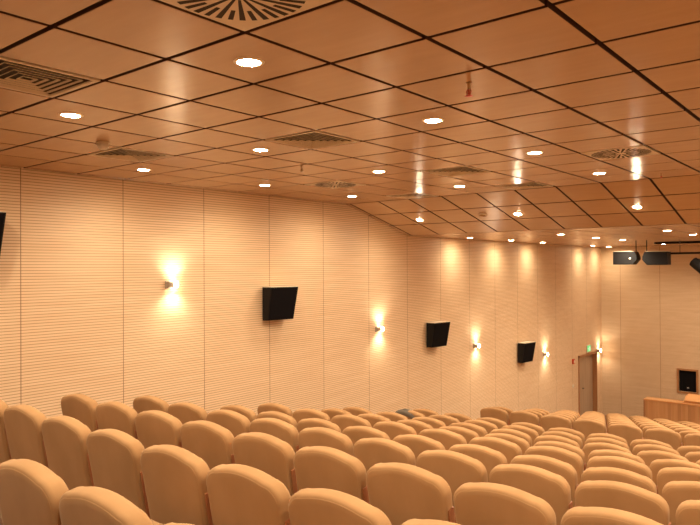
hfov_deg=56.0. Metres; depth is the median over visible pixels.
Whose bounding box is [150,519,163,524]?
seat cushion
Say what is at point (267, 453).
seat
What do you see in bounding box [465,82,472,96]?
sprinkler
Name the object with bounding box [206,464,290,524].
seat
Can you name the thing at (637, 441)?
seat
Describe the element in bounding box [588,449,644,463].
seat
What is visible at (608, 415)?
seat
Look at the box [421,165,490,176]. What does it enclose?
ceiling vent
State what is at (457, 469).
seat
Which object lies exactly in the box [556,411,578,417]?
seat
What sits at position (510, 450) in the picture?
seat
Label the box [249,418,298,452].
seat
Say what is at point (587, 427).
seat
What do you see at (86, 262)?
wall
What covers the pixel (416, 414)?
seat
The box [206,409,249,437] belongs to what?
seat
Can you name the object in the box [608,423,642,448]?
seat
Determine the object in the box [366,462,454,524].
seat
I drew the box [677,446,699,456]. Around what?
seat
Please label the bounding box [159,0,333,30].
ceiling vent
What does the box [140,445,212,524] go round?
seat
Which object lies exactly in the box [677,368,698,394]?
trim
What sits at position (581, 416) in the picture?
seat
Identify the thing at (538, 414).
seat
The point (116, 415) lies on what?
seat
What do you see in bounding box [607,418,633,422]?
seat
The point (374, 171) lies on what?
recessed light
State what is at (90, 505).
seat
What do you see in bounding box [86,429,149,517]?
seat
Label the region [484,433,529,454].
seat
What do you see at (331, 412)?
seat
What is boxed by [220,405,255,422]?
seat
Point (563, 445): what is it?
seat
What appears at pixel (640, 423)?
seat
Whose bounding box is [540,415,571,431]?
seat
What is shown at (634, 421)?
seat
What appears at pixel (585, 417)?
seat
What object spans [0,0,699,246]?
ceiling
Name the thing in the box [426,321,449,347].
wall speaker
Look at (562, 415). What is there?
seat
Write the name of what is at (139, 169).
recessed light
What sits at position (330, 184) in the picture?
ceiling vent
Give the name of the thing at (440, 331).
grille
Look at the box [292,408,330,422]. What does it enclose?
seat
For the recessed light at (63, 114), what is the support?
in the ceiling
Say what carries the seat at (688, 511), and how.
on the floor
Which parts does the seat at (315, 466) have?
panel, panel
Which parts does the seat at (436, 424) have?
panel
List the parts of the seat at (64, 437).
panel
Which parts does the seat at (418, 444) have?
backrest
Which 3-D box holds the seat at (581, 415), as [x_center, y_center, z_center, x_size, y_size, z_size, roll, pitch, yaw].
[5.106,3.578,13.640,0.538,0.950,0.760,-1,-1,35]
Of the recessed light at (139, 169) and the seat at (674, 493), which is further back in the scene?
the recessed light at (139, 169)
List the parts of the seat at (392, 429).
panel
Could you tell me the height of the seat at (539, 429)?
0.950 m
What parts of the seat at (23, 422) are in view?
panel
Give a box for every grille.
[0,214,4,242]
[432,323,449,346]
[523,343,535,361]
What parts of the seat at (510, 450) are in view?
backrest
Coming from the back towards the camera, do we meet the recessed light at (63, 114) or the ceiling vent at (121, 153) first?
the ceiling vent at (121, 153)
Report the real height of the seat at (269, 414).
0.950 m
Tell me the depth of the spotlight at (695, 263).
15.07 m
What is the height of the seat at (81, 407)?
0.950 m
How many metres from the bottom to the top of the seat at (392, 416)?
0.950 m
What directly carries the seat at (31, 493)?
on the floor
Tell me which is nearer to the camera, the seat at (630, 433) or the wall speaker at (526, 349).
the seat at (630, 433)
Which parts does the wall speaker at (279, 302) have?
plate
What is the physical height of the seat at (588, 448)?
0.950 m
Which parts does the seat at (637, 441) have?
panel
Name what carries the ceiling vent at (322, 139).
in the ceiling
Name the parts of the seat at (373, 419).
panel, backrest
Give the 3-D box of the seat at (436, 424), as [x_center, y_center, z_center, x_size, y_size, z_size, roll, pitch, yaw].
[1.193,2.479,8.783,0.538,0.950,0.760,-1,-1,35]
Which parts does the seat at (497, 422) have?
panel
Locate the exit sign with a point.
(588, 347)
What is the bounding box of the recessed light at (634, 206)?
[631,205,642,208]
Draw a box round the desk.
[643,397,699,423]
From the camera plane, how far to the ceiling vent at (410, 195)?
9.95 m
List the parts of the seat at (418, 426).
panel, backrest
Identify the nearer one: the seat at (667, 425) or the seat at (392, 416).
the seat at (392, 416)
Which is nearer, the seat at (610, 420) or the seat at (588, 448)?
the seat at (588, 448)
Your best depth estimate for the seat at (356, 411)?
9.12 m
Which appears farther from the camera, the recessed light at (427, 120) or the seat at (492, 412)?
the seat at (492, 412)
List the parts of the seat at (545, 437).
panel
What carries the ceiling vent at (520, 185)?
in the ceiling
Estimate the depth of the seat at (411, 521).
2.43 m
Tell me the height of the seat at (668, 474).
0.950 m
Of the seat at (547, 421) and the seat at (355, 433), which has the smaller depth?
the seat at (355, 433)
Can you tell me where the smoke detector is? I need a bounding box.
[96,141,109,149]
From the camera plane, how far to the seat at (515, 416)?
11.50 m
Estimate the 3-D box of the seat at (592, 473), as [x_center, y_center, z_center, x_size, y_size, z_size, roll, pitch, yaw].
[2.153,1.988,5.092,0.538,0.950,0.760,-1,-1,36]
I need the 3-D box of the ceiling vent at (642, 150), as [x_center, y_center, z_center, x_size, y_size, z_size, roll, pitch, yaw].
[2.598,-1.050,6.312,0.571,0.013,0.571,-1,-1,39]
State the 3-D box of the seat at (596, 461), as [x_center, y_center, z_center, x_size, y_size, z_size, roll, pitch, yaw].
[2.470,2.127,5.851,0.538,0.950,0.760,-1,-1,36]
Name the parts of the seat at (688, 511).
panel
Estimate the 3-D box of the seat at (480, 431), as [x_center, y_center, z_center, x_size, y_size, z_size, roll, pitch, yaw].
[1.647,2.474,8.459,0.538,0.950,0.760,-1,-1,35]
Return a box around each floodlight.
[613,240,640,264]
[642,240,670,264]
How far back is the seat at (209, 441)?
4.56 m
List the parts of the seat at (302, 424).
panel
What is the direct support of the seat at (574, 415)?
on the floor
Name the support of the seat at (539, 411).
on the floor
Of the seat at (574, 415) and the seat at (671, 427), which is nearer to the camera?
the seat at (671, 427)
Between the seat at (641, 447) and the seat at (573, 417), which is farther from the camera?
the seat at (573, 417)
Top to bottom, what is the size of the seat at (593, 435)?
0.950 m
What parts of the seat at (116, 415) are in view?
panel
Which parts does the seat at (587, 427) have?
backrest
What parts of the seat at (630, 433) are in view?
backrest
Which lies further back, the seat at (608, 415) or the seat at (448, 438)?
the seat at (608, 415)
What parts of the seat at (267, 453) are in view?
panel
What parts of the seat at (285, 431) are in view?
panel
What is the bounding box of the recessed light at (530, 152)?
[526,151,542,153]
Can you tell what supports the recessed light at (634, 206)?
in the ceiling
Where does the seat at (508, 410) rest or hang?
on the floor
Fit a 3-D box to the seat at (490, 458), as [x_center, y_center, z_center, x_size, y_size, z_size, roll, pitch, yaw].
[1.244,1.997,5.749,0.538,0.950,0.760,-1,-1,36]
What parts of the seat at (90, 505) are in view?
panel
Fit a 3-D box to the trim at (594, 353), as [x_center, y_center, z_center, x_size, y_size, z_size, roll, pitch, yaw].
[7.212,3.852,20.338,0.320,2.120,1.600,-1,-1,39]
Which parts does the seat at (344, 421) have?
panel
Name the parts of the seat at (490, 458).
backrest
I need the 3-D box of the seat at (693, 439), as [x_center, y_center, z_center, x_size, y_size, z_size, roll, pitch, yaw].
[5.518,3.062,10.199,0.538,0.950,0.760,-1,-1,35]
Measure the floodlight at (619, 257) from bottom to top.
0.577 m
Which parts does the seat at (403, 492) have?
panel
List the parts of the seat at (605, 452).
panel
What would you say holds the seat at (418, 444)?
on the floor
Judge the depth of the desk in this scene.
18.20 m
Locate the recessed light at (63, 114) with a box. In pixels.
[58,112,82,117]
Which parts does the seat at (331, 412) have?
panel, backrest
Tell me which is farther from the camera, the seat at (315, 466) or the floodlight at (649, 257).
the floodlight at (649, 257)
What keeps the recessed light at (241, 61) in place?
in the ceiling
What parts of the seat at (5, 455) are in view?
panel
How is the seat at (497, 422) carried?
on the floor
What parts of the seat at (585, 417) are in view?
backrest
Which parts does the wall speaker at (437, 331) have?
plate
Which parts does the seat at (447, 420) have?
panel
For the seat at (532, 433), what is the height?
0.950 m
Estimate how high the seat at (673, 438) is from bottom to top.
0.950 m
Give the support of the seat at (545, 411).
on the floor
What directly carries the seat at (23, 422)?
on the floor
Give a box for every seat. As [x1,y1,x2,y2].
[0,399,10,463]
[0,459,163,524]
[3,404,48,467]
[42,415,93,489]
[59,486,152,524]
[61,393,98,431]
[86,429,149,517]
[95,401,137,439]
[133,395,168,412]
[135,410,181,448]
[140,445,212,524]
[164,522,193,524]
[168,402,206,424]
[180,420,234,469]
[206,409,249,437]
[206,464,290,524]
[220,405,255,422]
[232,432,297,495]
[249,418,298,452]
[256,411,296,428]
[257,403,292,416]
[288,488,390,524]
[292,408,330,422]
[294,446,368,503]
[297,418,341,432]
[298,427,353,455]
[321,408,351,419]
[331,414,371,431]
[342,407,372,415]
[342,426,389,446]
[353,438,415,473]
[358,413,390,427]
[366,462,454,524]
[373,421,416,439]
[377,411,406,421]
[392,434,444,465]
[397,419,433,434]
[402,519,459,524]
[406,410,424,419]
[411,417,445,428]
[413,408,438,416]
[416,450,486,511]
[419,429,466,449]
[429,415,459,425]
[439,426,478,443]
[443,413,471,421]
[449,422,487,436]
[449,444,507,482]
[453,482,555,524]
[464,420,497,433]
[469,437,521,463]
[476,417,506,428]
[480,407,508,424]
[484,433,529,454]
[489,464,572,524]
[490,429,531,446]
[495,406,512,424]
[501,425,538,445]
[509,411,539,425]
[510,455,578,506]
[511,422,544,435]
[519,410,542,425]
[524,446,583,483]
[525,409,546,415]
[532,408,549,414]
[534,435,579,447]
[534,441,585,470]
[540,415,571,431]
[541,431,582,449]
[548,414,573,428]
[548,427,584,446]
[551,412,575,420]
[554,411,577,419]
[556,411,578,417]
[561,506,662,524]
[573,419,606,440]
[575,480,670,524]
[577,417,606,431]
[579,416,605,423]
[580,415,605,422]
[581,467,656,493]
[583,442,631,468]
[585,437,629,449]
[587,433,627,444]
[587,456,651,479]
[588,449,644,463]
[606,415,627,426]
[607,417,630,420]
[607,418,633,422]
[607,420,635,433]
[608,422,637,426]
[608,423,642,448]
[630,439,672,452]
[632,444,680,455]
[633,419,656,423]
[635,420,658,424]
[636,450,687,466]
[637,422,664,426]
[639,424,668,429]
[642,426,672,438]
[645,428,681,450]
[649,459,699,487]
[656,467,699,496]
[661,422,684,425]
[662,481,699,524]
[665,424,686,427]
[669,426,695,429]
[673,428,697,432]
[676,500,699,524]
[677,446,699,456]
[679,430,699,445]
[684,433,699,445]
[685,452,699,462]
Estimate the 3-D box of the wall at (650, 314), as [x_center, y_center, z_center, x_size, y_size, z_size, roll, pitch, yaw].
[13.459,1.942,17.214,13.380,6.429,0.500,-1,-1,39]
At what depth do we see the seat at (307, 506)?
2.69 m
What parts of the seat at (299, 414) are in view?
panel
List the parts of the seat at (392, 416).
panel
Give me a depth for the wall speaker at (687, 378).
19.67 m
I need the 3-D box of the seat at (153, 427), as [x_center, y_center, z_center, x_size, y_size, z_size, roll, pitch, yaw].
[-1.249,1.599,5.233,0.538,0.950,0.760,-1,-1,38]
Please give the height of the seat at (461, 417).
0.950 m
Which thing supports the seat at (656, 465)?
on the floor
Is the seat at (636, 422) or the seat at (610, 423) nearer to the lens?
the seat at (610, 423)
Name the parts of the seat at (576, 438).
panel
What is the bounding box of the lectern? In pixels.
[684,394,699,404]
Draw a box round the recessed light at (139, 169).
[136,168,150,170]
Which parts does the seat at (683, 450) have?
backrest, panel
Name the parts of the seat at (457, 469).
backrest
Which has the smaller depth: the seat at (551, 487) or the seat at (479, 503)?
the seat at (479, 503)
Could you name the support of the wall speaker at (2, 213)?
attached to the wall at (86, 262)
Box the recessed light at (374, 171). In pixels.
[372,170,385,172]
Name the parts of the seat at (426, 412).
panel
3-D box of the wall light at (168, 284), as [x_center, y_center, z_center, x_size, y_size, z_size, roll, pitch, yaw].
[-2.269,0.285,8.479,0.110,0.100,0.200,-1,-1,39]
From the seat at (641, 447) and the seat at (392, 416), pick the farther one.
the seat at (392, 416)
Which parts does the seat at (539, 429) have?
panel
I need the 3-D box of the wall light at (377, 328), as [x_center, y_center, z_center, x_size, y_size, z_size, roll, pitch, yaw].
[0.559,1.205,11.926,0.110,0.100,0.200,-1,-1,39]
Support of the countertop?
on the desk
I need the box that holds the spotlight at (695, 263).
[689,258,699,272]
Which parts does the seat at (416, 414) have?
backrest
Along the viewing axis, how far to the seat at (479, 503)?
3.21 m
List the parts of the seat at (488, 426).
backrest, panel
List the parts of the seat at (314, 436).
panel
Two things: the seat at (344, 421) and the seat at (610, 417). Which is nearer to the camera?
the seat at (344, 421)
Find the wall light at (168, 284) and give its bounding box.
[165,281,180,288]
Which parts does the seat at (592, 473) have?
panel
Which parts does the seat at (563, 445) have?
panel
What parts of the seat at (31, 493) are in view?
panel, backrest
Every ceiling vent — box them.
[0,55,99,97]
[87,146,173,161]
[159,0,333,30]
[265,129,359,148]
[305,180,365,188]
[386,192,437,198]
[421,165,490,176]
[497,181,552,189]
[580,145,660,159]
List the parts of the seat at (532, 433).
backrest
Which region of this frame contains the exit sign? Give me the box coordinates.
[586,344,590,352]
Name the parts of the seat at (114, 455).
panel, panel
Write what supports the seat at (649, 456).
on the floor
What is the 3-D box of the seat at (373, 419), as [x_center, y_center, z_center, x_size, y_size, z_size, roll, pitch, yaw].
[0.471,2.314,8.246,0.538,0.950,0.760,-1,-1,35]
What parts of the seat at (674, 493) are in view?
backrest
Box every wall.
[0,166,601,419]
[601,245,699,417]
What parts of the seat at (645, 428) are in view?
panel, backrest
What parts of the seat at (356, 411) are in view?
panel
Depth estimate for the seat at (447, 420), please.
9.28 m
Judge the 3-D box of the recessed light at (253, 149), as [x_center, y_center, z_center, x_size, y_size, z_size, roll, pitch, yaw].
[-0.815,-1.028,6.002,0.164,0.012,0.164,-1,-1,39]
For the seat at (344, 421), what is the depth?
7.19 m
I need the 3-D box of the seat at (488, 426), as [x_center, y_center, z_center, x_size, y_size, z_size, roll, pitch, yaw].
[1.969,2.639,9.296,0.538,0.950,0.760,-1,-1,35]
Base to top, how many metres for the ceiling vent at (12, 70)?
0.045 m
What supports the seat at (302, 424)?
on the floor
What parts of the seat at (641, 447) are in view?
panel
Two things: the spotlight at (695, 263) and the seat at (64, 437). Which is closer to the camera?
the seat at (64, 437)
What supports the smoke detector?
attached to the ceiling
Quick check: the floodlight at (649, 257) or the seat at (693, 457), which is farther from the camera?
the floodlight at (649, 257)
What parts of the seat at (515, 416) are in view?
panel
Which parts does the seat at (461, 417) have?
panel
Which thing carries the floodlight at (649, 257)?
hanging from the ceiling
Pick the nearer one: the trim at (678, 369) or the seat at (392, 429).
the seat at (392, 429)
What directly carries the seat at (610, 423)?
on the floor
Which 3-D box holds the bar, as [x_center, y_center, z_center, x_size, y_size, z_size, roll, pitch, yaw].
[9.894,-0.389,13.548,6.620,0.341,0.048,-1,-1,39]
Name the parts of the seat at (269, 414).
panel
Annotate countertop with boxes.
[643,397,699,406]
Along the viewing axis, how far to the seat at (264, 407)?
7.84 m
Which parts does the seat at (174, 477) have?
panel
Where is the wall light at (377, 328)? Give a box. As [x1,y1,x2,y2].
[375,326,384,331]
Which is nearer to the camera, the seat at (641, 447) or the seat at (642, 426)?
the seat at (641, 447)
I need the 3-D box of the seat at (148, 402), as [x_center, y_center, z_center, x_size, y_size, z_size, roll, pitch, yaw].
[-1.792,1.807,6.829,0.538,0.950,0.760,-1,-1,37]
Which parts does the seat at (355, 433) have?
panel, backrest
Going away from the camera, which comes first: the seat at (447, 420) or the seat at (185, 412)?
the seat at (185, 412)
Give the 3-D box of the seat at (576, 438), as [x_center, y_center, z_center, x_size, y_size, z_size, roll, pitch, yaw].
[2.877,2.629,8.648,0.538,0.950,0.760,-1,-1,35]
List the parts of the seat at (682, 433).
panel, backrest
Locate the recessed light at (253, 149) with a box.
[252,148,269,151]
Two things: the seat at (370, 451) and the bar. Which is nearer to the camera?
the seat at (370, 451)
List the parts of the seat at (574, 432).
panel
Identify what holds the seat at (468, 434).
on the floor
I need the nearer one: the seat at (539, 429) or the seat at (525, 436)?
the seat at (525, 436)
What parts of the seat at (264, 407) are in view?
panel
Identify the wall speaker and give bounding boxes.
[0,211,5,253]
[262,286,297,320]
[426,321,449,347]
[518,341,535,362]
[680,370,695,391]
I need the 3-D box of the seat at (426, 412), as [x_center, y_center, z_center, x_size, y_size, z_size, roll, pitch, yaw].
[1.388,2.813,10.775,0.538,0.950,0.760,-1,-1,35]
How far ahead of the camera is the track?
16.48 m
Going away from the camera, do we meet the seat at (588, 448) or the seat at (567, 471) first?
the seat at (567, 471)
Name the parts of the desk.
corner post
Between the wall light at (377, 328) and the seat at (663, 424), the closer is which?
the wall light at (377, 328)
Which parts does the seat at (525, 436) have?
panel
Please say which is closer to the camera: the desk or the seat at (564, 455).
the seat at (564, 455)
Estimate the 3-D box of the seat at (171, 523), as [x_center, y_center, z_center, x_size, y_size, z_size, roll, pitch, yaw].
[-0.229,1.276,2.219,0.538,0.950,0.760,-1,-1,39]
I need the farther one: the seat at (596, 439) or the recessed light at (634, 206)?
the recessed light at (634, 206)
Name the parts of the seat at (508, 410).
backrest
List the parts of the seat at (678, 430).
backrest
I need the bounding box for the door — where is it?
[580,355,592,415]
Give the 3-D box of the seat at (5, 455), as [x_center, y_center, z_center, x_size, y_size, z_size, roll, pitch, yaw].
[-2.448,1.455,5.101,0.538,0.950,0.760,-1,-1,39]
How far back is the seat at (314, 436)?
5.16 m
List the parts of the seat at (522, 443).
panel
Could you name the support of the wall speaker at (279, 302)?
attached to the wall at (86, 262)
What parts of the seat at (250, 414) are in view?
panel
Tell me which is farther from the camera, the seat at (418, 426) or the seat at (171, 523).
the seat at (418, 426)
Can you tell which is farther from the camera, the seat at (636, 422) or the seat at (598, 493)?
the seat at (636, 422)
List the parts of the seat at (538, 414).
backrest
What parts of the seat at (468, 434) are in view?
backrest, panel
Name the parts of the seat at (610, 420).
backrest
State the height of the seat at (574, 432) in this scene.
0.950 m
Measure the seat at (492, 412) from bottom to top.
0.950 m
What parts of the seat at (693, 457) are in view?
backrest, panel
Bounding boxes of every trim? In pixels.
[578,351,597,413]
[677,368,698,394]
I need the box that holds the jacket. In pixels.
[395,409,414,418]
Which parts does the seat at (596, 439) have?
panel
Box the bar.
[671,252,699,253]
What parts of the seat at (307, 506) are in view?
panel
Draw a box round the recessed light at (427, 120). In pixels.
[422,118,443,122]
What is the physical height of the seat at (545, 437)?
0.950 m
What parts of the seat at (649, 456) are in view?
panel, backrest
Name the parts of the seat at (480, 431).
panel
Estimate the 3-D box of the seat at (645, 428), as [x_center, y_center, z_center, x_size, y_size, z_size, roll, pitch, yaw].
[5.382,3.234,11.345,0.538,0.950,0.760,-1,-1,35]
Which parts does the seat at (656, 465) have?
backrest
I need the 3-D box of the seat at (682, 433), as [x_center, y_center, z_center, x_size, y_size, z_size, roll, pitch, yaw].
[5.838,3.229,11.023,0.538,0.950,0.760,-1,-1,35]
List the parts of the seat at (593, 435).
panel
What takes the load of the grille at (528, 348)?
attached to the wall speaker at (526, 349)
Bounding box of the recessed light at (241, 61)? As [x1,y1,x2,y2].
[233,57,264,66]
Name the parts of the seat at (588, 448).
backrest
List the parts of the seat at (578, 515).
panel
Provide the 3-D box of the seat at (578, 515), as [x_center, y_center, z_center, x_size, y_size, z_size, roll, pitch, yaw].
[1.391,1.569,3.153,0.538,0.950,0.760,-1,-1,38]
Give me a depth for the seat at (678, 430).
11.61 m
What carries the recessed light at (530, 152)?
in the ceiling
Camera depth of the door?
20.49 m
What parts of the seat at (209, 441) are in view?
panel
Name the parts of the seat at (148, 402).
panel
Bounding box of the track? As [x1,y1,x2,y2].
[654,241,699,243]
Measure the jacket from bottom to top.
0.378 m

